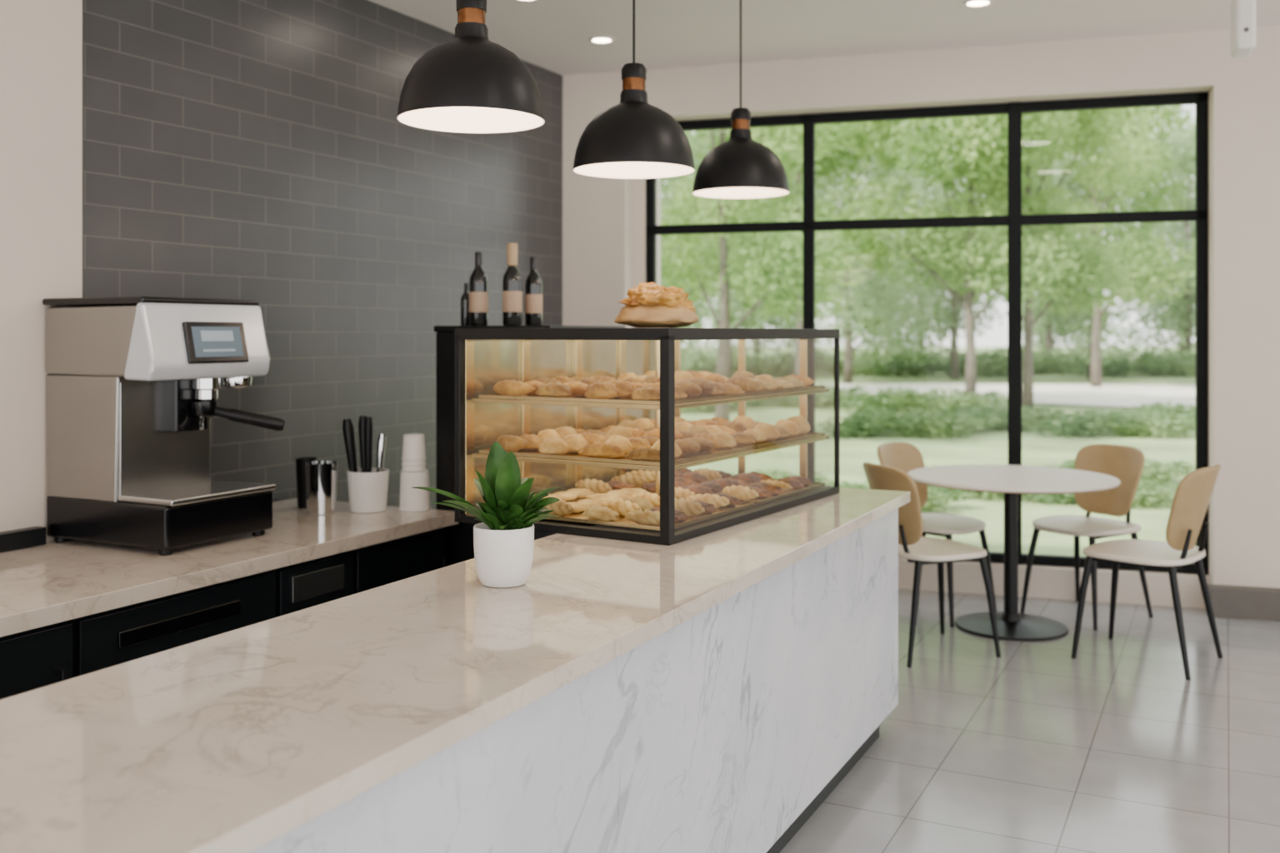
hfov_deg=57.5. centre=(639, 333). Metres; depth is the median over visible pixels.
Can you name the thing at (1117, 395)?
road
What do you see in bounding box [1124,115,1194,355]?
tree
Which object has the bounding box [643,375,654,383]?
bun
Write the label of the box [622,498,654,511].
roll
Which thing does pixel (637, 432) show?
roll
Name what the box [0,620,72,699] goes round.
base cabinet
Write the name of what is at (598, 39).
recessed light
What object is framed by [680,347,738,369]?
shrub
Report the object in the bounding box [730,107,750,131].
socket
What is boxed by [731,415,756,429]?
bun
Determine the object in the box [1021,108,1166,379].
tree
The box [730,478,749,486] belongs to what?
pastry
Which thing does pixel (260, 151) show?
tiled wall
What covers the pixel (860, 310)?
tree
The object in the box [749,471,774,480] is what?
pastry
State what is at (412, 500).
paper cup
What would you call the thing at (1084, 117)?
tree
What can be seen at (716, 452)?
baking tray
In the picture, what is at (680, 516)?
pastry
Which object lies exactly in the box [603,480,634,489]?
pastry
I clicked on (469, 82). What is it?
pendant lamp
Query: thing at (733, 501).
pastry
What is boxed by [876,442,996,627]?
dining chair
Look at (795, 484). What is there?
pastry
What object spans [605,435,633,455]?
bun
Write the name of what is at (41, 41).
wall
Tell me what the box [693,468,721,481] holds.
pastry
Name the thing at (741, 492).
pastry
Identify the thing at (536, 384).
croissant
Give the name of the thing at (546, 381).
croissant
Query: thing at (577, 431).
roll
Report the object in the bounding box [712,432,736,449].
bun
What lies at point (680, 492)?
pastry
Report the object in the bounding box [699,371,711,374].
bun
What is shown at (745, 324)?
tree
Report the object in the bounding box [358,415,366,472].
utensil
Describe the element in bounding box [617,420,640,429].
bun
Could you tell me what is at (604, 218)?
wall
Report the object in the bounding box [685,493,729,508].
pastry
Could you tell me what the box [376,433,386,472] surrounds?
utensil
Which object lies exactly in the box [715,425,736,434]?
roll
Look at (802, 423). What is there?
bun
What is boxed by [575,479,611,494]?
pastry
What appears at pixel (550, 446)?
bun
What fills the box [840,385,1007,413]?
shrub
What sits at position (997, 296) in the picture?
tree
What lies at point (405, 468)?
paper cup
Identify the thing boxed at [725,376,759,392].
croissant
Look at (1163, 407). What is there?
shrub
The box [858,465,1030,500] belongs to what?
shrub
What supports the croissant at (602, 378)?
on the baking tray at (583, 399)
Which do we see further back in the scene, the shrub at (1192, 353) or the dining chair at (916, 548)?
the shrub at (1192, 353)
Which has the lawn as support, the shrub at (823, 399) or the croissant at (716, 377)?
the shrub at (823, 399)
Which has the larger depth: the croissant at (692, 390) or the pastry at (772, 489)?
the pastry at (772, 489)
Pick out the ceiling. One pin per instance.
(553, 36)
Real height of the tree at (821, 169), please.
9.350 m
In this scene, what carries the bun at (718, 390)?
on the baking tray at (583, 399)
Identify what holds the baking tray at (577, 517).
in the display case
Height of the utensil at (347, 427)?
0.362 m
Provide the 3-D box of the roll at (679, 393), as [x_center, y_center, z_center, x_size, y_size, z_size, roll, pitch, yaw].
[0.069,0.170,3.406,0.147,0.052,0.074,1,2,27]
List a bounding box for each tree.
[660,121,869,420]
[660,130,731,370]
[660,170,718,327]
[663,129,829,378]
[667,120,929,374]
[677,138,843,358]
[735,175,840,349]
[777,120,951,384]
[817,127,936,356]
[830,110,1102,408]
[865,156,978,354]
[868,118,1045,379]
[905,106,1163,408]
[965,105,1194,387]
[975,154,1066,359]
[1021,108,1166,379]
[1021,139,1145,367]
[1110,122,1194,356]
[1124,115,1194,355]
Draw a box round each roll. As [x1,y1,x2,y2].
[518,434,544,449]
[533,494,561,500]
[571,376,588,381]
[574,429,589,434]
[578,441,624,459]
[581,505,619,521]
[585,429,607,435]
[585,493,623,502]
[599,425,625,432]
[620,488,652,494]
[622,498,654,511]
[624,447,659,462]
[626,427,647,438]
[636,375,647,379]
[642,382,654,385]
[642,425,654,431]
[647,382,687,400]
[678,430,694,439]
[684,420,705,426]
[710,417,729,425]
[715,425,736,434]
[720,382,744,395]
[749,378,769,391]
[774,376,804,388]
[775,379,794,389]
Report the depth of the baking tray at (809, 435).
3.97 m
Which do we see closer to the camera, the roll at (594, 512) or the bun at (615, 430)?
the roll at (594, 512)
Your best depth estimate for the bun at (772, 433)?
3.95 m
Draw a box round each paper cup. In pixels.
[399,470,430,512]
[401,433,425,460]
[401,460,425,466]
[401,465,425,471]
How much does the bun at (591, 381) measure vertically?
0.058 m
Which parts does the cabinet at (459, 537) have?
panel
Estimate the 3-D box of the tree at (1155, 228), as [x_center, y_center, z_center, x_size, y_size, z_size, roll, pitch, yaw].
[26.522,-4.306,57.370,6.584,11.950,6.170,0,0,-45]
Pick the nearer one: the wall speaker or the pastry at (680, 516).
the pastry at (680, 516)
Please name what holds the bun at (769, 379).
on the baking tray at (807, 387)
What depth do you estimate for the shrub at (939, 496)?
10.51 m
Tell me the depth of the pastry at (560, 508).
3.47 m
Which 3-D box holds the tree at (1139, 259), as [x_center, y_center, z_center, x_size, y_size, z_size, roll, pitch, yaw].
[13.551,-3.213,34.574,5.868,9.743,6.733,0,0,-38]
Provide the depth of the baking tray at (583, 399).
3.45 m
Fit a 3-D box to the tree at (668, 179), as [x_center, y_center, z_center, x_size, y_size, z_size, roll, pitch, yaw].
[1.756,-4.122,58.320,5.977,11.576,6.378,0,0,25]
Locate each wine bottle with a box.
[460,283,469,325]
[469,252,488,325]
[502,243,522,325]
[525,257,542,325]
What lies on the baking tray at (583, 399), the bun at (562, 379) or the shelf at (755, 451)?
the bun at (562, 379)
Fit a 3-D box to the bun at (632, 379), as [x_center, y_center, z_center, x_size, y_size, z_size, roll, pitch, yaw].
[-0.021,0.171,3.885,0.110,0.051,0.088,0,0,29]
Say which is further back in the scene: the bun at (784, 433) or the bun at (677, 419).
the bun at (677, 419)
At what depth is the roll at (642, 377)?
4.22 m
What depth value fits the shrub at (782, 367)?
42.67 m
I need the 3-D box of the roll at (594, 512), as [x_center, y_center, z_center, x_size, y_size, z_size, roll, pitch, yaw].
[-0.116,0.526,3.415,0.072,0.039,0.150,1,1,-43]
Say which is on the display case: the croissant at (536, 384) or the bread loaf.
the bread loaf
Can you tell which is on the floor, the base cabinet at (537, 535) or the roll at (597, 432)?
the base cabinet at (537, 535)
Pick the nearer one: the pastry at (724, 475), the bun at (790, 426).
the bun at (790, 426)
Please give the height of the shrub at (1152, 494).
0.322 m
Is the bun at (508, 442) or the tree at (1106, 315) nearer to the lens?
the bun at (508, 442)
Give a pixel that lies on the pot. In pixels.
(367, 492)
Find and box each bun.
[535,381,571,398]
[536,429,560,439]
[539,437,569,455]
[551,375,575,383]
[555,426,577,439]
[562,434,588,453]
[577,377,600,395]
[584,381,619,399]
[605,378,634,399]
[605,425,633,438]
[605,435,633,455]
[616,372,638,379]
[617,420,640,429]
[623,376,647,383]
[627,436,651,449]
[630,381,647,397]
[631,385,659,401]
[633,418,654,430]
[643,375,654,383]
[644,370,654,375]
[650,377,676,383]
[650,440,681,459]
[675,370,694,380]
[675,416,685,422]
[675,421,680,430]
[675,421,692,431]
[687,425,710,434]
[697,419,718,425]
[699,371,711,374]
[704,425,723,434]
[705,380,725,396]
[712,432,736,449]
[721,420,746,433]
[730,370,755,379]
[730,432,756,444]
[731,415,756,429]
[743,429,766,443]
[753,422,779,440]
[755,375,777,390]
[774,419,800,437]
[774,425,789,439]
[786,415,810,434]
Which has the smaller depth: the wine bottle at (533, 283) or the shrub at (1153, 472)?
the wine bottle at (533, 283)
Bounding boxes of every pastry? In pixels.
[543,500,574,516]
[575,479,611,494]
[599,499,641,516]
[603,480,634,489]
[610,475,647,486]
[618,282,696,312]
[624,470,654,483]
[624,510,659,525]
[629,492,659,507]
[640,482,654,493]
[649,506,688,522]
[654,480,684,488]
[675,467,692,473]
[675,470,682,477]
[675,476,699,486]
[675,487,694,499]
[675,498,704,516]
[678,471,709,484]
[681,485,714,494]
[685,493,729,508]
[686,500,717,513]
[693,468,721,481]
[698,481,723,493]
[710,478,739,488]
[710,492,741,505]
[714,470,732,478]
[721,485,758,500]
[728,473,760,484]
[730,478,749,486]
[743,485,772,497]
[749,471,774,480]
[749,481,784,494]
[760,480,792,490]
[776,478,804,489]
[785,475,812,484]
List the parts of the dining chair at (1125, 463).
leg, leg, seat, leg, backrest, seat rail, leg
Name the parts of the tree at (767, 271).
crown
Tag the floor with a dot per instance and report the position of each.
(1034, 747)
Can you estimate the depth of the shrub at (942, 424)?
17.93 m
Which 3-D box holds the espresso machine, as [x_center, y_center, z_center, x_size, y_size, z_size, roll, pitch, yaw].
[-1.617,0.296,4.029,0.659,0.828,0.518,0,0,27]
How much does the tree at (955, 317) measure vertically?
10.262 m
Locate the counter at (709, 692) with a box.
[0,487,909,852]
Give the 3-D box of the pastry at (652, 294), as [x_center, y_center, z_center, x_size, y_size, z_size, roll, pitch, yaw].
[0.070,-0.114,3.725,0.225,0.101,0.234,0,0,36]
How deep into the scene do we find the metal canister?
4.55 m
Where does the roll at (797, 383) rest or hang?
on the baking tray at (807, 387)
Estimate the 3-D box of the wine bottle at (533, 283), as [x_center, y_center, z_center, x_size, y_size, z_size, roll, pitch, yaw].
[-0.450,-0.175,4.940,0.076,0.291,0.076,0,0,0]
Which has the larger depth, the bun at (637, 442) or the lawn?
the lawn
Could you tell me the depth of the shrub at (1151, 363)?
42.48 m
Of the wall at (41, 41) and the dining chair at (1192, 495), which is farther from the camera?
the dining chair at (1192, 495)
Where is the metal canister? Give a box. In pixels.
[305,460,337,514]
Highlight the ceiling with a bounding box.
[369,0,1279,75]
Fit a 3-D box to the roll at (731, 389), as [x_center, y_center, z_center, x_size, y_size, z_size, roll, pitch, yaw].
[0.269,0.177,3.713,0.135,0.040,0.068,0,0,29]
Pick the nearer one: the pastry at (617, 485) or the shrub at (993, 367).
the pastry at (617, 485)
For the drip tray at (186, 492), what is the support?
on the espresso machine
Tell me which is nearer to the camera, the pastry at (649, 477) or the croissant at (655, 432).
the croissant at (655, 432)
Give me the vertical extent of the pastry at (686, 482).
0.035 m
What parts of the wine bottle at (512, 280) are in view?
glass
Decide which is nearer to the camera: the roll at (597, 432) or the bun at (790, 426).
the roll at (597, 432)
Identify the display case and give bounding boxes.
[454,327,839,545]
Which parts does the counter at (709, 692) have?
panel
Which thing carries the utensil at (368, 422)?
in the pot
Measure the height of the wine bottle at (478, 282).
0.309 m
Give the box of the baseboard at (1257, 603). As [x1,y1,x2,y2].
[1207,584,1279,621]
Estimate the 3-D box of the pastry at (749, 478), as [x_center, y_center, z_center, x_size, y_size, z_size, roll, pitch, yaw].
[0.381,0.526,4.215,0.130,0.042,0.060,0,0,17]
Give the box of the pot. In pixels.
[346,468,389,513]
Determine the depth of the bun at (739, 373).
4.20 m
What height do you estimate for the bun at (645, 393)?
0.046 m
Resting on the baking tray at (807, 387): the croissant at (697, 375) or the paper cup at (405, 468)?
the croissant at (697, 375)
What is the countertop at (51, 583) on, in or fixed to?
on the cabinet
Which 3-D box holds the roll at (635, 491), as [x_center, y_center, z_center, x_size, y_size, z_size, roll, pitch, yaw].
[-0.019,0.531,3.886,0.140,0.030,0.067,0,0,21]
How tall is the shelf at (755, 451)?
0.006 m
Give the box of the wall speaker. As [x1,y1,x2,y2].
[1230,0,1255,58]
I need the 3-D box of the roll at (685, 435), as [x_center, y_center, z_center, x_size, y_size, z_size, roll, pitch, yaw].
[0.123,0.340,3.796,0.142,0.051,0.071,0,-1,23]
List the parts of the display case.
sliding door, sliding door, shelf post, post, post, post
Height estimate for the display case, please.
0.594 m
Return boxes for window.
[645,91,1208,574]
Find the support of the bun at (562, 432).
on the baking tray at (716, 452)
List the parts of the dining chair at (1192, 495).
leg, leg, seat rail, seat, leg, backrest, leg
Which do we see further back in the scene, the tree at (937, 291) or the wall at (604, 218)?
the tree at (937, 291)
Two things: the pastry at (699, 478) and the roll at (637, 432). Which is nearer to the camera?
the roll at (637, 432)
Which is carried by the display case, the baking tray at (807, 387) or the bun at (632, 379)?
the baking tray at (807, 387)
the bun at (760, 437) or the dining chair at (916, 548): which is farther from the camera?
the dining chair at (916, 548)
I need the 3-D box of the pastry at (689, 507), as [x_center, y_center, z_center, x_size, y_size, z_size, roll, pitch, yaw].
[0.126,0.519,3.484,0.146,0.053,0.056,0,0,26]
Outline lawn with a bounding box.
[680,346,1194,556]
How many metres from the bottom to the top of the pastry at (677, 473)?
0.038 m
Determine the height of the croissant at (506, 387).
0.053 m
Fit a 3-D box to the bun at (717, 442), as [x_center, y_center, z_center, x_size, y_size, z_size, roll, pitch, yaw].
[0.202,0.337,3.624,0.120,0.057,0.058,0,0,44]
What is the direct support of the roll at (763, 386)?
on the baking tray at (807, 387)
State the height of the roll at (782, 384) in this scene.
0.037 m
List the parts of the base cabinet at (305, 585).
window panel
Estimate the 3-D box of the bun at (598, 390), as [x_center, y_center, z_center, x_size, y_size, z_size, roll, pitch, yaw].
[-0.112,0.168,3.414,0.111,0.055,0.086,-1,0,34]
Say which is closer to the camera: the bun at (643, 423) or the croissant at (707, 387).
the croissant at (707, 387)
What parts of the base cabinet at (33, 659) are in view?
handle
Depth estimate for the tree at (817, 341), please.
55.85 m
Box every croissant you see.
[493,380,534,396]
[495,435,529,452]
[524,380,543,395]
[531,377,563,384]
[563,381,587,396]
[579,432,607,444]
[593,375,615,382]
[640,435,659,445]
[642,428,682,440]
[675,380,701,399]
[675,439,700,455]
[684,370,705,379]
[685,378,714,397]
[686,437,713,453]
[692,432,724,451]
[700,373,725,383]
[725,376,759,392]
[786,375,814,387]
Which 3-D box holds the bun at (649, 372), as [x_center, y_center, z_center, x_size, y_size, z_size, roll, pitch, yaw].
[0.051,0.167,4.311,0.101,0.058,0.087,0,0,22]
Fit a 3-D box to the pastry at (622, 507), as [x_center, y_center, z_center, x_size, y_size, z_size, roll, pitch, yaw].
[-0.060,0.521,3.490,0.139,0.048,0.052,1,0,26]
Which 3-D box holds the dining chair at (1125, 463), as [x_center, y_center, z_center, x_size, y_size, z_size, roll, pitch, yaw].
[2.310,1.020,6.010,0.524,0.863,0.490,0,0,-34]
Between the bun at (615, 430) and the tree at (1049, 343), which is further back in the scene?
the tree at (1049, 343)
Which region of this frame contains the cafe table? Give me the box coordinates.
[907,465,1120,641]
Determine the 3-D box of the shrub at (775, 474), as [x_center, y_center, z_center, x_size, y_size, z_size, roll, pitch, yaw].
[1.026,1.501,11.405,1.853,0.357,0.995,0,0,-4]
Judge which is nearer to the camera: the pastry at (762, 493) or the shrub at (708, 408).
the pastry at (762, 493)
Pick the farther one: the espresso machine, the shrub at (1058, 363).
the shrub at (1058, 363)
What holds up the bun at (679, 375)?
on the baking tray at (807, 387)
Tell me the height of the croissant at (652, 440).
0.045 m
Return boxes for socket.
[455,0,486,27]
[620,62,646,93]
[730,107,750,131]
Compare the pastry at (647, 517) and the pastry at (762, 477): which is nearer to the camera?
the pastry at (647, 517)
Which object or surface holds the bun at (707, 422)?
on the baking tray at (809, 435)
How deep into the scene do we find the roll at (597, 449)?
3.39 m
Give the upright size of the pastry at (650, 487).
0.032 m
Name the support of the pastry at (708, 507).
on the baking tray at (577, 517)
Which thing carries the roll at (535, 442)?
on the baking tray at (716, 452)
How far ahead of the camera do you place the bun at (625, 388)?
3.45 m
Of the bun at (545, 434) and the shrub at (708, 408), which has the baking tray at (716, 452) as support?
the bun at (545, 434)
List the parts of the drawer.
handle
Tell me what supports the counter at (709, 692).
on the floor
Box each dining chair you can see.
[862,462,1000,667]
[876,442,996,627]
[1020,444,1153,630]
[1070,464,1222,679]
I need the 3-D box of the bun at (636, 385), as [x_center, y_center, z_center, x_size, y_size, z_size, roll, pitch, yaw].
[-0.013,0.172,3.568,0.099,0.048,0.080,0,0,17]
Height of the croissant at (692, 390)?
0.055 m
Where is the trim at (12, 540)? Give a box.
[0,526,45,552]
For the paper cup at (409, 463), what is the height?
0.101 m
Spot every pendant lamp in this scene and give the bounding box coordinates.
[397,0,544,133]
[573,0,694,179]
[692,0,789,199]
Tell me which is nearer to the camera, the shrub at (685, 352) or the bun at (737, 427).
the bun at (737, 427)
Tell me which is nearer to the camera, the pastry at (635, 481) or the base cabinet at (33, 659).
the base cabinet at (33, 659)
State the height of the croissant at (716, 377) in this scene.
0.058 m
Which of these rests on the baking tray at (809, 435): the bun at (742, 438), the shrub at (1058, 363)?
the bun at (742, 438)
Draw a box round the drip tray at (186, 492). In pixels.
[118,480,275,506]
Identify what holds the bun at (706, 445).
on the baking tray at (716, 452)
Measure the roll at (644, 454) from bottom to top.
0.039 m
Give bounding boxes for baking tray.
[479,392,754,404]
[479,445,754,465]
[545,495,754,530]
[611,479,824,504]
[736,432,824,448]
[745,385,824,395]
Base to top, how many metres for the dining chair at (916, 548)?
0.863 m
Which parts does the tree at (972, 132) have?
crown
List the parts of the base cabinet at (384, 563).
handle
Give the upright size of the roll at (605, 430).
0.044 m
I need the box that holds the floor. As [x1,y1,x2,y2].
[780,589,1279,852]
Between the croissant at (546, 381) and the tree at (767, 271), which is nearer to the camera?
the croissant at (546, 381)
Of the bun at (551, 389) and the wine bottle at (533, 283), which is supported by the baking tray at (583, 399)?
the bun at (551, 389)
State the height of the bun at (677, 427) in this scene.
0.061 m
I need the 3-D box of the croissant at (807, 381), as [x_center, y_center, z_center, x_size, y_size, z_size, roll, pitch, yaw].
[0.561,0.172,4.189,0.126,0.047,0.060,1,1,28]
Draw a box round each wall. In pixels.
[0,0,82,542]
[82,0,562,509]
[562,25,1279,608]
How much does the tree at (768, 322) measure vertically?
12.524 m
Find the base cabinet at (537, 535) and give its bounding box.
[534,530,556,539]
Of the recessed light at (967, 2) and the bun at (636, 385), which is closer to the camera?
the bun at (636, 385)
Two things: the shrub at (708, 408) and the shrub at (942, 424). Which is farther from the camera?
the shrub at (708, 408)
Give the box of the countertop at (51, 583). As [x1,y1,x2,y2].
[0,498,458,637]
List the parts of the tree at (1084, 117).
crown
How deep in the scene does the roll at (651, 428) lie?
3.99 m
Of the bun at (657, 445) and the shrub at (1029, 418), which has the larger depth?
the shrub at (1029, 418)
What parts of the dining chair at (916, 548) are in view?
backrest, leg, leg, seat, seat rail, leg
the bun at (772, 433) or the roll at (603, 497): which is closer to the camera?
the roll at (603, 497)
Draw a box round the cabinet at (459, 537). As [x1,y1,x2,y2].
[433,325,625,566]
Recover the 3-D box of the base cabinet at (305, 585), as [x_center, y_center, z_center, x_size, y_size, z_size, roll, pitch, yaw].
[-1.453,1.106,4.167,0.808,0.688,0.378,0,0,27]
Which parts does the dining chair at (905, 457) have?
backrest, seat rail, leg, seat, leg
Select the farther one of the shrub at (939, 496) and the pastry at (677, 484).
the shrub at (939, 496)
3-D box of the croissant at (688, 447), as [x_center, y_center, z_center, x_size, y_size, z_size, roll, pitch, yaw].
[0.137,0.341,3.491,0.130,0.049,0.063,0,0,45]
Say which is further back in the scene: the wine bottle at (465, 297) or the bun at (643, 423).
the wine bottle at (465, 297)
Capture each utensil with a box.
[342,418,357,472]
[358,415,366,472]
[364,416,372,472]
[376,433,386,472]
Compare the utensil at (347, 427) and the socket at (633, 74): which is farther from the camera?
the utensil at (347, 427)
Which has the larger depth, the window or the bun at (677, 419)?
the window
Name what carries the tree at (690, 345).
on the lawn
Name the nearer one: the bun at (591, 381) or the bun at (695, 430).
the bun at (591, 381)
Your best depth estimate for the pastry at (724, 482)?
4.04 m
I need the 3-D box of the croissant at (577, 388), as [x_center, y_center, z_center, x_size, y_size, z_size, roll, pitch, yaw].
[-0.202,0.172,3.590,0.134,0.047,0.064,0,0,35]
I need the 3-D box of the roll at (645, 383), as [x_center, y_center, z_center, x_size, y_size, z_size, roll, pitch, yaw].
[0.029,0.176,3.641,0.131,0.042,0.066,0,0,42]
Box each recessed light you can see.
[588,35,614,43]
[962,0,993,6]
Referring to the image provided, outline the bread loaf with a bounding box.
[614,305,699,328]
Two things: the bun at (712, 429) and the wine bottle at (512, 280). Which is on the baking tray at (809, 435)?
the bun at (712, 429)
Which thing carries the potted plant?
on the counter at (709, 692)
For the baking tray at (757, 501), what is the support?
in the display case
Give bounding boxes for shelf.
[477,435,824,466]
[480,389,819,405]
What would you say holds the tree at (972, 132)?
on the lawn
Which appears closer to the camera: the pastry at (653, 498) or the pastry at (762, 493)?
the pastry at (653, 498)
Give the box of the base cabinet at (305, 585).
[273,550,353,617]
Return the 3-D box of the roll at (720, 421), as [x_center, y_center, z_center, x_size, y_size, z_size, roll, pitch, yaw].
[0.292,0.341,4.381,0.069,0.052,0.138,0,0,-40]
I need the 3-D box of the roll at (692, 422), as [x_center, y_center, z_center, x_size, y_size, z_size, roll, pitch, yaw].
[0.187,0.341,4.227,0.140,0.050,0.070,0,0,25]
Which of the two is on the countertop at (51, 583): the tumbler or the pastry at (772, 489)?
the tumbler
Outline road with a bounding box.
[815,384,1194,409]
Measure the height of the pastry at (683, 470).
0.040 m
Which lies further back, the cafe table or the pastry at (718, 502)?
the cafe table
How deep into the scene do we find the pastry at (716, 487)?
3.96 m
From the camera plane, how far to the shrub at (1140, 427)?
17.96 m
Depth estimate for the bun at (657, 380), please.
3.71 m
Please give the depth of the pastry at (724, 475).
4.35 m
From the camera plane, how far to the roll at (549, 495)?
3.72 m
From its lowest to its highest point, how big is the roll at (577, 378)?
0.052 m
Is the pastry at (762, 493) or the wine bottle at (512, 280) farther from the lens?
the wine bottle at (512, 280)
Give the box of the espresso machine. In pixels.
[42,296,285,555]
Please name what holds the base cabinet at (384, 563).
on the floor
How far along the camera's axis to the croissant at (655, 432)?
3.72 m
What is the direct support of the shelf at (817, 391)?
attached to the display case
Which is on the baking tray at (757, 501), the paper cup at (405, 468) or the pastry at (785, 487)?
the pastry at (785, 487)
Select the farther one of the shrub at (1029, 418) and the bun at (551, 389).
the shrub at (1029, 418)
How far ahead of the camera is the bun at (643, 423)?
4.20 m
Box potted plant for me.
[411,441,559,587]
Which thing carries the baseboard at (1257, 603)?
attached to the wall at (604, 218)
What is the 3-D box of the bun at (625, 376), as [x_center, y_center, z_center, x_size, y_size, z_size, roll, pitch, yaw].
[-0.041,0.168,4.162,0.096,0.055,0.082,-1,0,38]
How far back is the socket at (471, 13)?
3.17 m
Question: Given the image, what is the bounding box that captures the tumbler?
[295,457,317,508]
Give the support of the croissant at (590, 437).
on the baking tray at (716, 452)
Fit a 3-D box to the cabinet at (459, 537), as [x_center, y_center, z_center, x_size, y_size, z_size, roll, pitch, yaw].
[-0.428,0.710,4.883,0.596,1.480,0.640,0,0,27]
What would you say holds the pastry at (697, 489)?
on the baking tray at (757, 501)
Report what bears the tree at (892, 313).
on the lawn
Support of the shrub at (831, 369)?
on the lawn
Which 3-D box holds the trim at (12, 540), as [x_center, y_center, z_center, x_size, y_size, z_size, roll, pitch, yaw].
[-2.650,0.679,2.653,0.052,0.058,2.840,0,0,27]
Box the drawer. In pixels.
[70,570,275,678]
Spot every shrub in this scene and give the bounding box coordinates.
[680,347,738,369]
[680,349,834,377]
[680,400,759,414]
[729,381,872,409]
[731,469,833,485]
[761,348,909,375]
[815,406,1003,439]
[825,480,976,513]
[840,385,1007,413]
[854,348,1047,378]
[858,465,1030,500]
[925,403,1070,432]
[960,346,1088,375]
[1021,478,1179,509]
[1029,408,1194,439]
[1043,457,1194,485]
[1067,349,1194,378]
[1110,400,1194,428]
[1130,348,1194,374]
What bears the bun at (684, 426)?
on the baking tray at (809, 435)
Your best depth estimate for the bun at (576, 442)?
3.54 m
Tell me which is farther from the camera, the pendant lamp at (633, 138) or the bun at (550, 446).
the pendant lamp at (633, 138)
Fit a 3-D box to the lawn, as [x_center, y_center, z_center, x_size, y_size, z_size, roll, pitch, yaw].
[15.000,1.600,72.500,150.000,0.001,135.000,0,0,0]
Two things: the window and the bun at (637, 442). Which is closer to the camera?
the bun at (637, 442)
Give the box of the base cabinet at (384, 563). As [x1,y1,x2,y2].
[350,527,445,594]
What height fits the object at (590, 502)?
0.026 m

